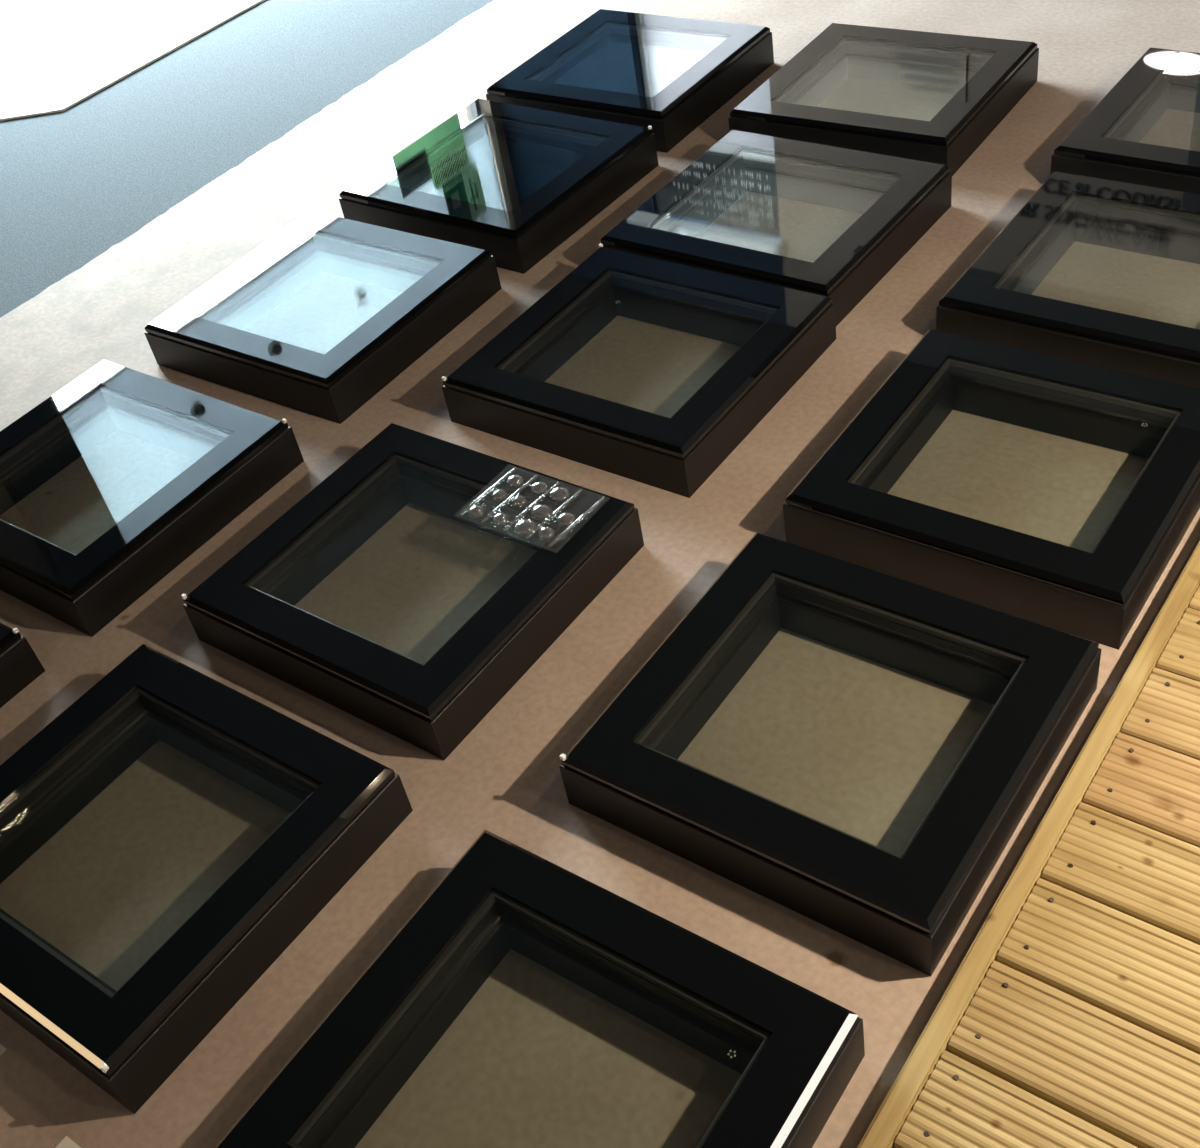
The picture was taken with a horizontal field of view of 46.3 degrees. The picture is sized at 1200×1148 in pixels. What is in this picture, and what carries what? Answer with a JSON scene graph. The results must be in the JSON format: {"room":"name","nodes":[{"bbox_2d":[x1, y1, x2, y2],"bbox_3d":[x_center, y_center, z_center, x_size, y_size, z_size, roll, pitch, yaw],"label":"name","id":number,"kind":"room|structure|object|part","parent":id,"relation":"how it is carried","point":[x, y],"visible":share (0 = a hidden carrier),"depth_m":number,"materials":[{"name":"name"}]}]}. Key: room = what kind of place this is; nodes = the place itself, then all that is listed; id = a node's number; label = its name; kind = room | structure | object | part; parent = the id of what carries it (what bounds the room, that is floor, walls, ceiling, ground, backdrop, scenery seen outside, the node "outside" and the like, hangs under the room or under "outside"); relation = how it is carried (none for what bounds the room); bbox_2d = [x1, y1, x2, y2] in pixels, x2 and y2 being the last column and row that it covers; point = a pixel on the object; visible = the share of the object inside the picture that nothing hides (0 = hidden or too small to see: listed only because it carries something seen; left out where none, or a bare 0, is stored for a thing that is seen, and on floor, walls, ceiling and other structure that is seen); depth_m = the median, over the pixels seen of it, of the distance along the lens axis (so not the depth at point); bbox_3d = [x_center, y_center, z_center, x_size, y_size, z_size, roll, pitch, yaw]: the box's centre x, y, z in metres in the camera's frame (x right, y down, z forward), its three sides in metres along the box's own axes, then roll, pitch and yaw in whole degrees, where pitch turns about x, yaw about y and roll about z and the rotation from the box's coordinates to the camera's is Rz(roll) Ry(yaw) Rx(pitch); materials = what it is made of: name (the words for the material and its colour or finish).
{"room":"showroom","nodes":[
{"label":"showroom","id":0,"kind":"room"},
{"bbox_2d":[0,0,493,317],"bbox_3d":[-0.114,-0.325,2.618,7.900,0.100,8.400,20,51,31],"label":"wall","id":1,"kind":"structure","parent":0,"point":[76,182],"depth_m":3.76,"materials":[{"name":"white paint"}]},
{"bbox_2d":[0,0,264,120],"bbox_3d":[-1.646,-1.847,4.565,1.242,0.008,2.965,20,51,31],"label":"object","id":2,"kind":"object","parent":1,"relation":"on","point":[55,55],"visible":1,"depth_m":4.29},
{"bbox_2d":[0,0,1199,1147],"bbox_3d":[-0.027,-0.502,2.695,2.435,0.030,5.000,20,51,31],"label":"roof surface","id":3,"kind":"object","parent":1,"relation":"on","point":[862,748],"visible":0.53,"depth_m":2.08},
{"bbox_2d":[0,1044,6,1055],"bbox_3d":[-0.806,0.585,1.650,0.154,0.001,0.157,20,51,31],"label":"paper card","id":4,"kind":"object","parent":3,"relation":"on","point":[2,1049],"visible":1,"depth_m":1.65,"materials":[{"name":"beige paper"}]},
{"bbox_2d":[0,623,44,707],"bbox_3d":[-1.192,0.187,2.108,0.500,0.093,0.481,20,51,31],"label":"skylight","id":5,"kind":"object","parent":3,"relation":"on","point":[20,666],"visible":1,"depth_m":2.10,"materials":[{"name":"black glass"}]},
{"bbox_2d":[55,1136,80,1147],"bbox_3d":[-0.583,0.696,1.476,0.142,0.001,0.167,20,51,31],"label":"paper card","id":6,"kind":"object","parent":3,"relation":"on","point":[66,1142],"visible":1,"depth_m":1.55,"materials":[{"name":"beige paper"}]},
{"bbox_2d":[0,360,303,636],"bbox_3d":[-0.862,-0.157,2.412,0.500,0.093,0.481,20,51,31],"label":"skylight","id":7,"kind":"object","parent":3,"relation":"on","point":[240,453],"visible":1,"depth_m":2.35,"materials":[{"name":"black glass"}]},
{"bbox_2d":[0,644,412,1113],"bbox_3d":[-0.590,0.347,1.794,0.500,0.093,0.481,20,51,31],"label":"skylight","id":8,"kind":"object","parent":3,"relation":"on","point":[343,803],"visible":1,"depth_m":1.73,"materials":[{"name":"black glass"}]},
{"bbox_2d":[144,211,501,423],"bbox_3d":[-0.540,-0.522,2.743,0.500,0.090,0.481,20,50,30],"label":"skylight","id":9,"kind":"object","parent":3,"relation":"on","point":[442,283],"visible":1,"depth_m":2.69,"materials":[{"name":"black glass"}]},
{"bbox_2d":[181,423,643,759],"bbox_3d":[-0.279,-0.006,2.112,0.500,0.093,0.481,20,51,31],"label":"skylight","id":10,"kind":"object","parent":3,"relation":"on","point":[246,610],"visible":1,"depth_m":2.06,"materials":[{"name":"black glass"}]},
{"bbox_2d":[460,469,601,546],"bbox_3d":[-0.104,-0.105,2.106,0.196,0.012,0.136,20,51,31],"label":"sheet","id":11,"kind":"object","parent":10,"relation":"on","point":[516,469],"visible":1,"depth_m":2.11,"materials":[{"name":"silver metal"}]},
{"bbox_2d":[339,99,658,273],"bbox_3d":[-0.218,-0.857,3.038,0.500,0.093,0.481,21,51,31],"label":"skylight","id":12,"kind":"object","parent":3,"relation":"on","point":[511,182],"visible":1,"depth_m":2.98,"materials":[{"name":"black glass"}]},
{"bbox_3d":[-0.221,-0.868,3.029,0.348,0.006,0.329,21,51,31],"label":"pane","id":13,"kind":"part","parent":12,"relation":"part of","materials":[{"name":"clear glass"}]},
{"bbox_2d":[215,830,864,1147],"bbox_3d":[-0.065,0.552,1.450,0.500,0.090,0.481,20,50,30],"label":"skylight","id":14,"kind":"object","parent":3,"relation":"on","point":[796,1051],"visible":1,"depth_m":1.50,"materials":[{"name":"black glass"}]},
{"bbox_3d":[-0.064,0.557,1.454,0.500,0.076,0.481,20,50,30],"label":"kerb frame","id":15,"kind":"part","parent":14,"relation":"part of","materials":[{"name":"black metal"}]},
{"bbox_2d":[486,9,773,152],"bbox_3d":[0.073,-1.186,3.336,0.500,0.090,0.481,20,50,30],"label":"skylight","id":16,"kind":"object","parent":3,"relation":"on","point":[668,74],"visible":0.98,"depth_m":3.29,"materials":[{"name":"black glass"}]},
{"bbox_3d":[0.071,-1.197,3.326,0.348,0.006,0.329,20,50,30],"label":"pane","id":17,"kind":"part","parent":16,"relation":"part of","materials":[{"name":"clear glass"}]},
{"bbox_2d":[442,244,835,497],"bbox_3d":[0.070,-0.375,2.440,0.500,0.093,0.481,20,51,31],"label":"skylight","id":18,"kind":"object","parent":3,"relation":"on","point":[502,390],"visible":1,"depth_m":2.38,"materials":[{"name":"black glass"}]},
{"bbox_2d":[600,130,951,325],"bbox_3d":[0.342,-0.683,2.720,0.500,0.090,0.481,21,51,31],"label":"skylight","id":19,"kind":"object","parent":3,"relation":"on","point":[899,200],"visible":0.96,"depth_m":2.70,"materials":[{"name":"black glass"}]},
{"bbox_2d":[559,532,1100,975],"bbox_3d":[0.292,0.187,1.769,0.500,0.093,0.481,20,51,31],"label":"skylight","id":20,"kind":"object","parent":3,"relation":"on","point":[625,771],"visible":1,"depth_m":1.71,"materials":[{"name":"black glass"}]},
{"bbox_2d":[728,23,1038,175],"bbox_3d":[0.618,-1.040,3.050,0.500,0.090,0.481,19,50,30],"label":"skylight","id":21,"kind":"object","parent":3,"relation":"on","point":[991,76],"visible":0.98,"depth_m":3.01,"materials":[{"name":"black glass"}]},
{"bbox_2d":[783,329,1199,649],"bbox_3d":[0.610,-0.155,2.075,0.500,0.090,0.481,20,50,31],"label":"skylight","id":22,"kind":"object","parent":3,"relation":"on","point":[842,508],"visible":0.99,"depth_m":2.02,"materials":[{"name":"black glass"}]},
{"bbox_2d":[936,172,1199,388],"bbox_3d":[0.912,-0.501,2.389,0.500,0.090,0.481,21,51,31],"label":"skylight","id":23,"kind":"object","parent":3,"relation":"on","point":[992,301],"visible":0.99,"depth_m":2.40,"materials":[{"name":"black glass"}]},
{"bbox_2d":[1050,47,1199,193],"bbox_3d":[1.209,-0.850,2.705,0.500,0.090,0.481,21,51,31],"label":"skylight","id":24,"kind":"object","parent":3,"relation":"on","point":[1105,144],"visible":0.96,"depth_m":2.72,"materials":[{"name":"black glass"}]},
{"bbox_2d":[894,1050,1137,1147],"bbox_3d":[1.090,0.827,0.934,1.900,0.081,0.116,20,51,31],"label":"board","id":25,"kind":"object","parent":1,"relation":"on","point":[961,1104],"visible":1,"depth_m":1.37,"materials":[{"name":"brown wood"}]},
{"bbox_2d":[857,541,1199,1147],"bbox_3d":[0.933,-0.124,2.021,0.027,0.079,4.900,20,51,31],"label":"edging strip","id":26,"kind":"object","parent":1,"relation":"on","point":[899,1102],"visible":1,"depth_m":1.56,"materials":[{"name":"brown wood"}]},
{"bbox_2d":[947,960,1199,1147],"bbox_3d":[1.159,0.754,0.999,1.900,0.081,0.116,20,51,31],"label":"board","id":27,"kind":"object","parent":1,"relation":"on","point":[1134,1084],"visible":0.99,"depth_m":1.40,"materials":[{"name":"brown wood"}]},
{"bbox_2d":[996,878,1199,1054],"bbox_3d":[1.227,0.680,1.065,1.900,0.081,0.116,20,51,31],"label":"board","id":28,"kind":"object","parent":1,"relation":"on","point":[1145,975],"visible":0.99,"depth_m":1.47,"materials":[{"name":"brown wood"}]},
{"bbox_2d":[1041,802,1199,944],"bbox_3d":[1.296,0.607,1.130,1.900,0.081,0.116,20,51,31],"label":"board","id":29,"kind":"object","parent":1,"relation":"on","point":[1140,872],"visible":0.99,"depth_m":1.55,"materials":[{"name":"brown wood"}]},
{"bbox_2d":[1083,732,1199,847],"bbox_3d":[1.364,0.534,1.196,1.900,0.081,0.116,20,51,31],"label":"board","id":30,"kind":"object","parent":1,"relation":"on","point":[1149,785],"visible":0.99,"depth_m":1.62,"materials":[{"name":"brown wood"}]},
{"bbox_2d":[1121,667,1199,759],"bbox_3d":[1.433,0.460,1.261,1.900,0.081,0.116,20,51,31],"label":"board","id":31,"kind":"object","parent":1,"relation":"on","point":[1166,712],"visible":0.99,"depth_m":1.70,"materials":[{"name":"brown wood"}]},
{"bbox_2d":[1156,607,1199,681],"bbox_3d":[1.501,0.387,1.326,1.900,0.081,0.116,20,51,31],"label":"board","id":32,"kind":"object","parent":1,"relation":"on","point":[1181,655],"visible":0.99,"depth_m":1.76,"materials":[{"name":"brown wood"}]},
{"bbox_2d":[1189,586,1199,610],"bbox_3d":[1.570,0.313,1.392,1.900,0.081,0.116,20,51,31],"label":"board","id":33,"kind":"object","parent":1,"relation":"on","point":[1195,602],"visible":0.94,"depth_m":1.82,"materials":[{"name":"brown wood"}]}
]}

